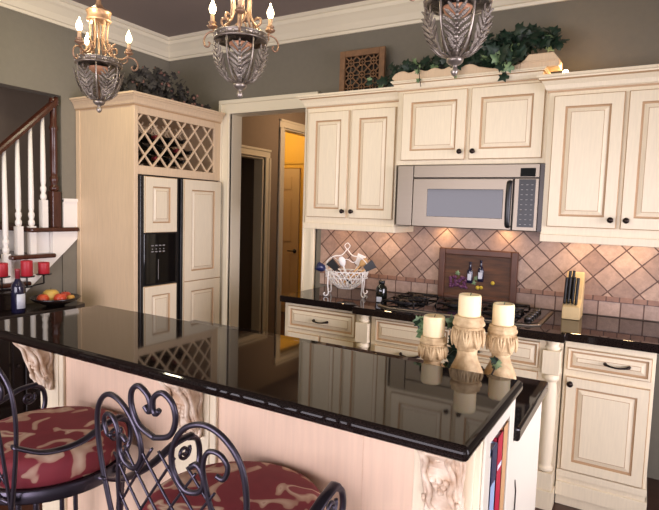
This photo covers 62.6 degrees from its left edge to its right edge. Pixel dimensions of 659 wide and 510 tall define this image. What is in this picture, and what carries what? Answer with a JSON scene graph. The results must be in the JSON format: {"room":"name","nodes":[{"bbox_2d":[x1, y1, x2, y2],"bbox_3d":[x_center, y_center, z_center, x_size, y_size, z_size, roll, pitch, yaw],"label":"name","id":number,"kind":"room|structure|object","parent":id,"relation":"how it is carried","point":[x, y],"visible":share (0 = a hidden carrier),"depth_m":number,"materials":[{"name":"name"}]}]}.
{"room":"kitchen","nodes":[
{"label":"kitchen","id":0,"kind":"room"},
{"bbox_2d":[0,87,50,223],"bbox_3d":[-3.607,-0.570,3.547,0.120,3.300,5.800,5,6,30],"label":"wall","id":1,"kind":"structure","parent":0,"point":[16,106],"depth_m":4.86,"materials":[{"name":"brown paint"}]},
{"bbox_2d":[0,6,253,328],"bbox_3d":[-2.990,-0.390,3.835,1.480,2.930,6.900,5,6,30],"label":"wall","id":2,"kind":"structure","parent":0,"point":[36,57],"depth_m":4.05,"materials":[{"name":"grey paint"}]},
{"bbox_2d":[62,198,77,238],"bbox_3d":[-1.971,-0.223,4.131,0.024,0.410,0.120,5,6,30],"label":"trim","id":3,"kind":"structure","parent":2,"relation":"attached to","point":[69,206],"depth_m":4.11,"materials":[{"name":"white paint"}]},
{"bbox_2d":[0,0,168,60],"bbox_3d":[-2.697,-1.663,2.590,0.120,0.165,5.200,5,6,30],"label":"trim","id":4,"kind":"structure","parent":2,"relation":"attached to","point":[64,13],"depth_m":4.08,"materials":[{"name":"beige paint"}]},
{"bbox_2d":[72,0,365,36],"bbox_3d":[-0.338,-1.601,1.279,5.751,0.080,5.320,5,6,30],"label":"ceiling","id":5,"kind":"structure","parent":0,"point":[169,18],"depth_m":4.01,"materials":[{"name":"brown paint"}]},
{"bbox_2d":[72,0,138,112],"bbox_3d":[-1.117,-1.212,2.708,0.310,0.990,0.325,0,5,-16],"label":"chandelier","id":6,"kind":"object","parent":5,"relation":"hanging from","point":[103,64],"visible":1,"depth_m":2.68,"materials":[{"name":"silver metal"}]},
{"bbox_2d":[203,0,278,97],"bbox_3d":[-0.337,-1.154,2.261,0.310,0.990,0.325,-2,6,-38],"label":"chandelier","id":7,"kind":"object","parent":5,"relation":"hanging from","point":[241,39],"visible":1,"depth_m":2.22,"materials":[{"name":"silver metal"}]},
{"bbox_2d":[410,0,493,76],"bbox_3d":[0.458,-1.090,1.756,0.310,0.990,0.325,6,7,42],"label":"chandelier","id":8,"kind":"object","parent":5,"relation":"hanging from","point":[454,9],"visible":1,"depth_m":1.76,"materials":[{"name":"silver metal"}]},
{"bbox_2d":[241,112,304,333],"bbox_3d":[-0.605,-0.415,6.336,0.120,2.700,2.980,5,6,30],"label":"wall","id":9,"kind":"structure","parent":0,"point":[262,131],"depth_m":6.11,"materials":[{"name":"brown paint"}]},
{"bbox_2d":[241,145,271,331],"bbox_3d":[-0.984,-0.081,5.699,0.152,2.120,0.980,5,6,30],"label":"trim","id":10,"kind":"structure","parent":9,"relation":"attached to","point":[262,166],"depth_m":6.02,"materials":[{"name":"beige paint"}]},
{"bbox_2d":[274,119,304,333],"bbox_3d":[-0.308,-0.342,6.824,0.152,2.490,1.330,5,6,30],"label":"trim","id":11,"kind":"structure","parent":9,"relation":"attached to","point":[284,125],"depth_m":6.26,"materials":[{"name":"beige paint"}]},
{"bbox_2d":[284,132,304,168],"bbox_3d":[-1.239,-0.627,7.409,2.080,2.900,1.250,5,6,30],"label":"wall","id":12,"kind":"structure","parent":0,"point":[294,144],"depth_m":7.52,"materials":[{"name":"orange paint"}]},
{"bbox_2d":[281,169,300,311],"bbox_3d":[-0.760,-0.206,7.712,0.740,2.020,0.083,5,6,30],"label":"door","id":13,"kind":"structure","parent":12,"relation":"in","point":[292,177],"depth_m":7.58,"materials":[{"name":"brown paint"}]},
{"bbox_2d":[284,162,303,291],"bbox_3d":[-0.744,-0.248,7.735,0.920,2.120,0.032,5,6,30],"label":"trim","id":14,"kind":"structure","parent":12,"relation":"attached to","point":[286,164],"depth_m":7.52,"materials":[{"name":"orange paint"}]},
{"bbox_2d":[0,312,658,509],"bbox_3d":[-0.541,1.176,3.955,8.400,0.060,9.400,5,6,30],"label":"floor","id":15,"kind":"structure","parent":0,"point":[652,484],"depth_m":2.89,"materials":[{"name":"brown wood"}]},
{"bbox_2d":[0,96,78,291],"bbox_3d":[-2.716,-0.059,3.898,1.094,2.236,1.280,5,6,30],"label":"staircase","id":16,"kind":"structure","parent":15,"relation":"on","point":[45,241],"depth_m":3.91,"materials":[{"name":"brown wood"}]},
{"bbox_2d":[0,301,84,419],"bbox_3d":[-2.194,0.754,3.483,0.320,0.760,1.265,5,6,30],"label":"sideboard","id":17,"kind":"object","parent":15,"relation":"on","point":[12,363],"visible":0.38,"depth_m":3.52,"materials":[{"name":"brown wood"}]},
{"bbox_2d":[0,290,10,310],"bbox_3d":[-2.273,0.314,3.454,0.142,0.115,0.595,5,6,30],"label":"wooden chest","id":18,"kind":"object","parent":17,"relation":"on","point":[5,296],"visible":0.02,"depth_m":3.57,"materials":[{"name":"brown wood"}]},
{"bbox_2d":[11,268,24,313],"bbox_3d":[-2.020,0.231,3.514,0.081,0.287,0.080,5,6,30],"label":"wine bottle","id":19,"kind":"object","parent":17,"relation":"on","point":[17,287],"visible":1,"depth_m":3.49,"materials":[{"name":"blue glass"}]},
{"bbox_2d":[0,273,51,304],"bbox_3d":[-2.132,0.243,3.752,0.106,0.213,0.431,5,6,30],"label":"candle stand","id":20,"kind":"object","parent":17,"relation":"on","point":[27,286],"visible":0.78,"depth_m":3.78,"materials":[{"name":"black metal"}]},
{"bbox_2d":[0,262,7,276],"bbox_3d":[-2.193,0.096,3.627,0.076,0.096,0.075,5,6,30],"label":"pillar candle","id":21,"kind":"object","parent":20,"relation":"on","point":[3,266],"visible":1,"depth_m":3.60,"materials":[{"name":"red wax"}]},
{"bbox_2d":[20,260,32,276],"bbox_3d":[-2.107,0.090,3.774,0.076,0.114,0.075,5,6,30],"label":"pillar candle","id":22,"kind":"object","parent":20,"relation":"on","point":[26,266],"visible":1,"depth_m":3.74,"materials":[{"name":"red wax"}]},
{"bbox_2d":[38,262,49,273],"bbox_3d":[-2.045,0.090,3.880,0.076,0.088,0.075,5,6,30],"label":"pillar candle","id":23,"kind":"object","parent":20,"relation":"on","point":[43,267],"visible":1,"depth_m":3.85,"materials":[{"name":"red wax"}]},
{"bbox_2d":[29,293,80,306],"bbox_3d":[-1.917,0.323,3.794,0.330,0.064,0.330,5,6,30],"label":"fruit bowl","id":24,"kind":"object","parent":17,"relation":"on","point":[49,303],"visible":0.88,"depth_m":3.70,"materials":[{"name":"black ceramic"}]},
{"bbox_2d":[36,294,48,304],"bbox_3d":[-1.968,0.299,3.723,0.080,0.078,0.079,5,6,30],"label":"orange","id":25,"kind":"object","parent":24,"relation":"in","point":[41,296],"visible":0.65,"depth_m":3.70,"materials":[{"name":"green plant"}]},
{"bbox_2d":[42,289,59,299],"bbox_3d":[-1.950,0.284,3.793,0.116,0.113,0.114,5,6,30],"label":"melon","id":26,"kind":"object","parent":24,"relation":"in","point":[51,293],"visible":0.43,"depth_m":3.75,"materials":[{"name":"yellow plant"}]},
{"bbox_2d":[54,292,66,299],"bbox_3d":[-1.865,0.299,3.756,0.084,0.082,0.083,5,6,30],"label":"apple","id":27,"kind":"object","parent":24,"relation":"in","point":[60,296],"visible":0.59,"depth_m":3.73,"materials":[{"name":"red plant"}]},
{"bbox_2d":[0,368,133,509],"bbox_3d":[-0.869,0.761,1.670,0.503,1.139,0.484,5,6,33],"label":"bar stool","id":28,"kind":"object","parent":15,"relation":"on","point":[47,454],"visible":0.84,"depth_m":1.52,"materials":[{"name":"red fabric"}]},
{"bbox_2d":[0,406,127,488],"bbox_3d":[-0.857,0.571,1.664,0.446,0.092,0.446,5,6,33],"label":"seat cushion","id":29,"kind":"object","parent":28,"relation":"on","point":[43,428],"depth_m":1.55,"materials":[{"name":"red fabric"}]},
{"bbox_2d":[69,90,224,311],"bbox_3d":[-1.431,-0.054,4.401,0.702,2.260,0.981,5,6,30],"label":"tall cabinet","id":30,"kind":"object","parent":15,"relation":"on","point":[108,167],"visible":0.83,"depth_m":4.03,"materials":[{"name":"beige wood"}]},
{"bbox_2d":[138,142,149,151],"bbox_3d":[-1.451,-0.806,4.062,0.300,0.074,0.074,5,6,30],"label":"wine bottle","id":31,"kind":"object","parent":30,"relation":"in","point":[142,145],"visible":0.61,"depth_m":4.00,"materials":[{"name":"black glass"}]},
{"bbox_2d":[138,133,157,142],"bbox_3d":[-1.413,-0.888,4.116,0.300,0.074,0.074,5,6,30],"label":"wine bottle","id":32,"kind":"object","parent":30,"relation":"in","point":[144,139],"visible":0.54,"depth_m":4.07,"materials":[{"name":"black glass"}]},
{"bbox_2d":[138,154,157,163],"bbox_3d":[-1.418,-0.731,4.130,0.300,0.074,0.074,5,6,30],"label":"wine bottle","id":33,"kind":"object","parent":30,"relation":"in","point":[144,161],"visible":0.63,"depth_m":4.08,"materials":[{"name":"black glass"}]},
{"bbox_2d":[138,145,164,153],"bbox_3d":[-1.379,-0.814,4.184,0.300,0.074,0.074,5,6,30],"label":"wine bottle","id":34,"kind":"object","parent":30,"relation":"in","point":[158,148],"visible":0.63,"depth_m":4.13,"materials":[{"name":"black glass"}]},
{"bbox_2d":[103,65,210,108],"bbox_3d":[-1.325,-1.307,4.264,0.487,0.313,0.775,5,6,30],"label":"dried arrangement","id":35,"kind":"object","parent":30,"relation":"on","point":[155,80],"visible":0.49,"depth_m":4.13,"materials":[{"name":"green plant"}]},
{"bbox_2d":[143,156,171,165],"bbox_3d":[-1.346,-0.739,4.252,0.300,0.074,0.074,5,6,30],"label":"wine bottle","id":36,"kind":"object","parent":30,"relation":"in","point":[165,160],"visible":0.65,"depth_m":4.21,"materials":[{"name":"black glass"}]},
{"bbox_2d":[144,135,171,144],"bbox_3d":[-1.341,-0.897,4.239,0.300,0.074,0.074,5,6,30],"label":"wine bottle","id":37,"kind":"object","parent":30,"relation":"in","point":[159,142],"visible":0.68,"depth_m":4.19,"materials":[{"name":"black glass"}]},
{"bbox_2d":[151,147,178,155],"bbox_3d":[-1.308,-0.822,4.306,0.300,0.074,0.074,5,6,30],"label":"wine bottle","id":38,"kind":"object","parent":30,"relation":"in","point":[166,153],"visible":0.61,"depth_m":4.26,"materials":[{"name":"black glass"}]},
{"bbox_2d":[157,158,185,166],"bbox_3d":[-1.274,-0.748,4.374,0.300,0.074,0.074,5,6,30],"label":"wine bottle","id":39,"kind":"object","parent":30,"relation":"in","point":[173,164],"visible":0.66,"depth_m":4.33,"materials":[{"name":"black glass"}]},
{"bbox_2d":[158,138,185,146],"bbox_3d":[-1.269,-0.905,4.361,0.300,0.074,0.074,5,6,30],"label":"wine bottle","id":40,"kind":"object","parent":30,"relation":"in","point":[173,144],"visible":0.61,"depth_m":4.31,"materials":[{"name":"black glass"}]},
{"bbox_2d":[164,149,192,157],"bbox_3d":[-1.236,-0.831,4.429,0.300,0.074,0.074,5,6,30],"label":"wine bottle","id":41,"kind":"object","parent":30,"relation":"in","point":[180,155],"visible":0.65,"depth_m":4.38,"materials":[{"name":"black glass"}]},
{"bbox_2d":[138,174,221,323],"bbox_3d":[-1.423,0.214,4.445,0.656,1.680,0.856,5,6,30],"label":"refrigerator","id":42,"kind":"object","parent":15,"relation":"on","point":[179,219],"visible":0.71,"depth_m":4.22,"materials":[{"name":"beige wood"}]},
{"bbox_2d":[94,383,345,509],"bbox_3d":[-0.241,0.811,1.307,0.503,1.139,0.484,5,6,32],"label":"bar stool","id":43,"kind":"object","parent":15,"relation":"on","point":[238,484],"visible":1,"depth_m":1.22,"materials":[{"name":"black metal"}]},
{"bbox_2d":[142,461,325,509],"bbox_3d":[-0.229,0.622,1.301,0.446,0.092,0.446,5,6,32],"label":"seat cushion","id":44,"kind":"object","parent":43,"relation":"on","point":[271,486],"depth_m":1.33,"materials":[{"name":"red fabric"}]},
{"bbox_2d":[12,342,541,509],"bbox_3d":[-0.214,0.808,1.961,1.684,1.033,0.911,5,6,30],"label":"kitchen island","id":45,"kind":"object","parent":15,"relation":"on","point":[374,474],"visible":0.45,"depth_m":1.54,"materials":[{"name":"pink wood"}]},
{"bbox_2d":[0,305,522,461],"bbox_3d":[-0.356,0.296,1.631,1.711,0.032,0.497,5,6,30],"label":"island countertop","id":46,"kind":"structure","parent":45,"relation":"on","point":[446,412],"depth_m":1.41,"materials":[{"name":"black stone"}]},
{"bbox_2d":[191,320,547,440],"bbox_3d":[-0.083,0.420,2.119,1.688,0.041,0.499,5,6,30],"label":"island countertop","id":47,"kind":"structure","parent":45,"relation":"on","point":[534,391],"depth_m":1.82,"materials":[{"name":"black stone"}]},
{"bbox_2d":[418,334,447,365],"bbox_3d":[0.323,0.350,1.708,0.094,0.194,0.094,5,6,30],"label":"candle holder","id":48,"kind":"object","parent":47,"relation":"on","point":[433,351],"visible":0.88,"depth_m":1.67,"materials":[{"name":"beige stone"}]},
{"bbox_2d":[423,314,444,337],"bbox_3d":[0.327,0.219,1.696,0.067,0.068,0.067,5,6,30],"label":"pillar candle","id":49,"kind":"object","parent":48,"relation":"on","point":[433,324],"visible":1,"depth_m":1.67,"materials":[{"name":"beige wax"}]},
{"bbox_2d":[413,314,501,375],"bbox_3d":[0.423,0.324,1.767,0.305,0.262,0.152,5,6,30],"label":"sprig","id":50,"kind":"object","parent":47,"relation":"on","point":[418,321],"visible":0.12,"depth_m":1.77,"materials":[{"name":"green plant"}]},
{"bbox_2d":[450,314,485,373],"bbox_3d":[0.423,0.319,1.670,0.112,0.268,0.112,5,6,30],"label":"candle holder","id":51,"kind":"object","parent":47,"relation":"on","point":[468,335],"visible":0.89,"depth_m":1.63,"materials":[{"name":"beige stone"}]},
{"bbox_2d":[450,325,485,351],"bbox_3d":[0.425,0.252,1.664,0.104,0.075,0.104,5,6,30],"label":"bowl","id":52,"kind":"object","parent":51,"relation":"on","point":[466,338],"depth_m":1.63,"materials":[{"name":"beige ceramic"}]},
{"bbox_2d":[458,293,481,317],"bbox_3d":[0.428,0.150,1.655,0.068,0.070,0.068,5,6,30],"label":"pillar candle","id":53,"kind":"object","parent":51,"relation":"on","point":[469,304],"visible":1,"depth_m":1.63,"materials":[{"name":"beige wax"}]},
{"bbox_2d":[483,323,517,378],"bbox_3d":[0.539,0.335,1.708,0.104,0.236,0.104,5,6,30],"label":"candle holder","id":54,"kind":"object","parent":47,"relation":"on","point":[501,341],"visible":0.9,"depth_m":1.67,"materials":[{"name":"beige stone"}]},
{"bbox_2d":[485,333,517,355],"bbox_3d":[0.541,0.277,1.703,0.099,0.066,0.098,5,6,30],"label":"bowl","id":55,"kind":"object","parent":54,"relation":"on","point":[499,344],"depth_m":1.67,"materials":[{"name":"beige ceramic"}]},
{"bbox_2d":[492,302,514,326],"bbox_3d":[0.543,0.182,1.694,0.066,0.071,0.066,5,6,30],"label":"pillar candle","id":56,"kind":"object","parent":54,"relation":"on","point":[503,313],"visible":1,"depth_m":1.67,"materials":[{"name":"beige wax"}]},
{"bbox_2d":[487,456,490,509],"bbox_3d":[0.280,0.621,1.340,0.213,0.300,0.029,5,6,30],"label":"book","id":57,"kind":"object","parent":45,"relation":"on","point":[490,456],"visible":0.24,"depth_m":1.29,"materials":[{"name":"white paper"}]},
{"bbox_2d":[488,441,497,509],"bbox_3d":[0.303,0.611,1.375,0.215,0.315,0.051,5,6,30],"label":"book","id":58,"kind":"object","parent":45,"relation":"on","point":[494,445],"visible":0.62,"depth_m":1.31,"materials":[{"name":"blue paper"}]},
{"bbox_2d":[493,430,503,509],"bbox_3d":[0.332,0.603,1.423,0.216,0.325,0.057,5,6,30],"label":"book","id":59,"kind":"object","parent":45,"relation":"on","point":[498,438],"visible":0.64,"depth_m":1.36,"materials":[{"name":"red paper"}]},
{"bbox_2d":[499,421,508,509],"bbox_3d":[0.361,0.597,1.473,0.215,0.330,0.055,5,6,30],"label":"book","id":60,"kind":"object","parent":45,"relation":"on","point":[504,428],"visible":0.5,"depth_m":1.41,"materials":[{"name":"brown paper"}]},
{"bbox_2d":[285,302,359,347],"bbox_3d":[0.073,0.747,3.746,0.560,0.868,0.659,5,6,30],"label":"base cabinet","id":61,"kind":"object","parent":15,"relation":"on","point":[327,325],"visible":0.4,"depth_m":3.46,"materials":[{"name":"beige paint"}]},
{"bbox_2d":[355,315,564,509],"bbox_3d":[0.806,0.808,3.294,1.165,0.868,0.704,5,6,30],"label":"base cabinet","id":62,"kind":"object","parent":15,"relation":"on","point":[536,359],"visible":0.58,"depth_m":2.79,"materials":[{"name":"beige paint"}]},
{"bbox_2d":[280,285,658,353],"bbox_3d":[0.753,0.347,3.298,2.175,0.043,0.703,5,6,30],"label":"countertop","id":63,"kind":"structure","parent":62,"relation":"on","point":[637,335],"depth_m":2.97,"materials":[{"name":"black stone"}]},
{"bbox_2d":[323,243,367,297],"bbox_3d":[0.116,0.095,3.659,0.297,0.358,0.218,2,5,4],"label":"wire basket","id":64,"kind":"object","parent":63,"relation":"on","point":[364,273],"visible":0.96,"depth_m":3.62,"materials":[{"name":"white metal"}]},
{"bbox_2d":[315,262,352,283],"bbox_3d":[0.032,0.121,3.652,0.261,0.151,0.059,1,5,-11],"label":"ladle","id":65,"kind":"object","parent":64,"relation":"hanging from","point":[320,266],"visible":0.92,"depth_m":3.62,"materials":[{"name":"blue plastic"}]},
{"bbox_2d":[326,258,352,284],"bbox_3d":[0.068,0.113,3.628,0.184,0.181,0.015,2,5,4],"label":"spatula","id":66,"kind":"object","parent":64,"relation":"in","point":[332,264],"visible":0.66,"depth_m":3.62,"materials":[{"name":"black plastic"}]},
{"bbox_2d":[338,256,349,284],"bbox_3d":[0.100,0.108,3.643,0.085,0.197,0.024,1,5,-11],"label":"serving spoon","id":67,"kind":"object","parent":64,"relation":"in","point":[341,259],"visible":0.95,"depth_m":3.63,"materials":[{"name":"white plastic"}]},
{"bbox_2d":[325,270,367,288],"bbox_3d":[0.114,0.168,3.665,0.285,0.123,0.227,5,6,30],"label":"bowl","id":68,"kind":"object","parent":64,"relation":"on","point":[364,273],"depth_m":3.61,"materials":[{"name":"white metal"}]},
{"bbox_2d":[344,258,367,280],"bbox_3d":[0.168,0.110,3.650,0.180,0.188,0.017,4,5,21],"label":"wooden spoon","id":69,"kind":"object","parent":64,"relation":"in","point":[362,263],"visible":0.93,"depth_m":3.62,"materials":[{"name":"brown wood"}]},
{"bbox_2d":[350,253,365,281],"bbox_3d":[0.192,0.091,3.688,0.111,0.208,0.011,3,5,14],"label":"turner","id":70,"kind":"object","parent":64,"relation":"in","point":[360,255],"visible":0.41,"depth_m":3.68,"materials":[{"name":"white plastic"}]},
{"bbox_2d":[343,260,376,283],"bbox_3d":[0.201,0.113,3.620,0.227,0.172,0.011,3,5,12],"label":"spatula","id":71,"kind":"object","parent":64,"relation":"in","point":[369,266],"visible":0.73,"depth_m":3.60,"materials":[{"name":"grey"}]},
{"bbox_2d":[376,280,386,301],"bbox_3d":[0.330,0.229,3.448,0.072,0.138,0.074,5,6,30],"label":"bottle","id":72,"kind":"object","parent":63,"relation":"on","point":[381,289],"visible":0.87,"depth_m":3.42,"materials":[{"name":"black glass"}]},
{"bbox_2d":[377,291,552,325],"bbox_3d":[0.804,0.311,3.267,0.950,0.037,0.525,5,6,30],"label":"cooktop","id":73,"kind":"object","parent":63,"relation":"in","point":[417,302],"visible":0.72,"depth_m":3.23,"materials":[{"name":"metal"}]},
{"bbox_2d":[437,247,518,302],"bbox_3d":[0.962,0.131,3.547,0.513,0.332,0.028,5,6,30],"label":"framed plaque","id":74,"kind":"object","parent":63,"relation":"on","point":[493,275],"visible":0.99,"depth_m":3.53,"materials":[{"name":"brown wood"}]},
{"bbox_2d":[562,271,584,319],"bbox_3d":[1.407,0.229,3.122,0.093,0.260,0.185,5,6,30],"label":"knife block","id":75,"kind":"object","parent":63,"relation":"on","point":[570,311],"visible":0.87,"depth_m":3.07,"materials":[{"name":"brown wood"}]},
{"bbox_2d":[563,277,568,303],"bbox_3d":[1.338,0.225,3.074,0.020,0.201,0.031,1,5,-8],"label":"kitchen knife","id":76,"kind":"object","parent":75,"relation":"in","point":[566,278],"visible":1,"depth_m":3.06,"materials":[{"name":"metal"}]},
{"bbox_2d":[567,277,571,303],"bbox_3d":[1.355,0.223,3.066,0.020,0.201,0.031,1,5,-8],"label":"kitchen knife","id":77,"kind":"object","parent":75,"relation":"in","point":[570,278],"visible":0.99,"depth_m":3.06,"materials":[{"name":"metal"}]},
{"bbox_2d":[570,270,575,298],"bbox_3d":[1.385,0.196,3.088,0.020,0.216,0.032,1,5,-8],"label":"kitchen knife","id":78,"kind":"object","parent":75,"relation":"in","point":[574,271],"visible":0.49,"depth_m":3.07,"materials":[{"name":"metal"}]},
{"bbox_2d":[571,277,576,303],"bbox_3d":[1.374,0.224,3.057,0.020,0.201,0.031,1,5,-8],"label":"kitchen knife","id":79,"kind":"object","parent":75,"relation":"in","point":[574,278],"visible":0.98,"depth_m":3.05,"materials":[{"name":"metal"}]},
{"bbox_2d":[574,278,579,305],"bbox_3d":[1.390,0.228,3.046,0.020,0.201,0.031,1,5,-8],"label":"kitchen knife","id":80,"kind":"object","parent":75,"relation":"in","point":[578,279],"visible":0.99,"depth_m":3.04,"materials":[{"name":"metal"}]},
{"bbox_2d":[555,341,656,509],"bbox_3d":[1.497,0.862,2.917,0.408,0.868,0.659,5,6,30],"label":"base cabinet","id":81,"kind":"object","parent":15,"relation":"on","point":[608,392],"visible":0.98,"depth_m":2.66,"materials":[{"name":"beige paint"}]},
{"bbox_2d":[169,0,658,479],"bbox_3d":[0.930,-0.253,3.645,5.751,2.930,0.120,5,6,30],"label":"wall","id":82,"kind":"structure","parent":0,"point":[602,34],"depth_m":3.50,"materials":[{"name":"grey paint"}]},
{"bbox_2d":[218,91,319,326],"bbox_3d":[-0.501,-0.086,4.479,0.978,2.368,0.172,5,6,30],"label":"trim","id":83,"kind":"structure","parent":82,"relation":"attached to","point":[234,110],"depth_m":4.58,"materials":[{"name":"beige paint"}]},
{"bbox_2d":[296,86,413,232],"bbox_3d":[0.202,-0.629,3.751,0.805,0.913,0.388,5,6,30],"label":"upper cabinet","id":84,"kind":"object","parent":82,"relation":"attached to","point":[352,169],"visible":0.9,"depth_m":3.60,"materials":[{"name":"beige paint"}]},
{"bbox_2d":[339,46,385,91],"bbox_3d":[0.228,-1.265,3.803,0.350,0.344,0.029,5,6,30],"label":"panel","id":85,"kind":"object","parent":84,"relation":"on","point":[356,66],"visible":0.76,"depth_m":3.80,"materials":[{"name":"brown wood"}]},
{"bbox_2d":[169,0,567,61],"bbox_3d":[0.963,-1.619,3.394,5.631,0.165,0.120,5,6,30],"label":"trim","id":86,"kind":"structure","parent":82,"relation":"attached to","point":[368,15],"depth_m":3.92,"materials":[{"name":"beige paint"}]},
{"bbox_2d":[391,66,550,165],"bbox_3d":[0.873,-0.802,3.328,0.932,0.514,0.416,5,6,30],"label":"upper cabinet","id":87,"kind":"object","parent":82,"relation":"attached to","point":[474,118],"visible":0.88,"depth_m":3.15,"materials":[{"name":"beige paint"}]},
{"bbox_2d":[365,21,569,87],"bbox_3d":[0.777,-1.181,3.278,1.232,0.386,0.385,5,6,30],"label":"ivy garland","id":88,"kind":"object","parent":87,"relation":"on","point":[500,52],"visible":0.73,"depth_m":3.14,"materials":[{"name":"green plant"}]},
{"bbox_2d":[396,164,544,231],"bbox_3d":[0.879,-0.352,3.327,0.868,0.374,0.442,5,6,30],"label":"microwave oven","id":89,"kind":"object","parent":87,"relation":"attached to","point":[509,197],"visible":0.97,"depth_m":3.15,"materials":[{"name":"grey metal"}]},
{"bbox_2d":[392,52,561,80],"bbox_3d":[0.838,-1.090,3.194,0.973,0.076,0.132,5,6,30],"label":"board","id":90,"kind":"object","parent":87,"relation":"on","point":[550,60],"visible":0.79,"depth_m":3.10,"materials":[{"name":"beige wood"}]},
{"bbox_2d":[320,226,658,300],"bbox_3d":[0.970,-0.219,3.548,2.380,0.818,0.012,5,6,30],"label":"tile backsplash","id":91,"kind":"structure","parent":82,"relation":"attached to","point":[632,272],"depth_m":3.41,"materials":[{"name":"tile"}]},
{"bbox_2d":[320,272,658,321],"bbox_3d":[0.955,0.260,3.589,2.380,0.089,0.012,5,6,30],"label":"tile backsplash","id":92,"kind":"structure","parent":82,"relation":"attached to","point":[594,307],"depth_m":3.35,"materials":[{"name":"tile"}]},
{"bbox_2d":[321,270,658,305],"bbox_3d":[0.956,0.202,3.582,2.380,0.028,0.016,5,6,30],"label":"liner","id":93,"kind":"object","parent":82,"relation":"attached to","point":[522,290],"visible":0.67,"depth_m":3.35,"materials":[{"name":"tile"}]},
{"bbox_2d":[536,64,658,247],"bbox_3d":[1.584,-0.501,2.906,0.876,0.886,0.458,5,6,30],"label":"upper cabinet","id":94,"kind":"object","parent":82,"relation":"attached to","point":[601,180],"visible":1,"depth_m":2.79,"materials":[{"name":"beige paint"}]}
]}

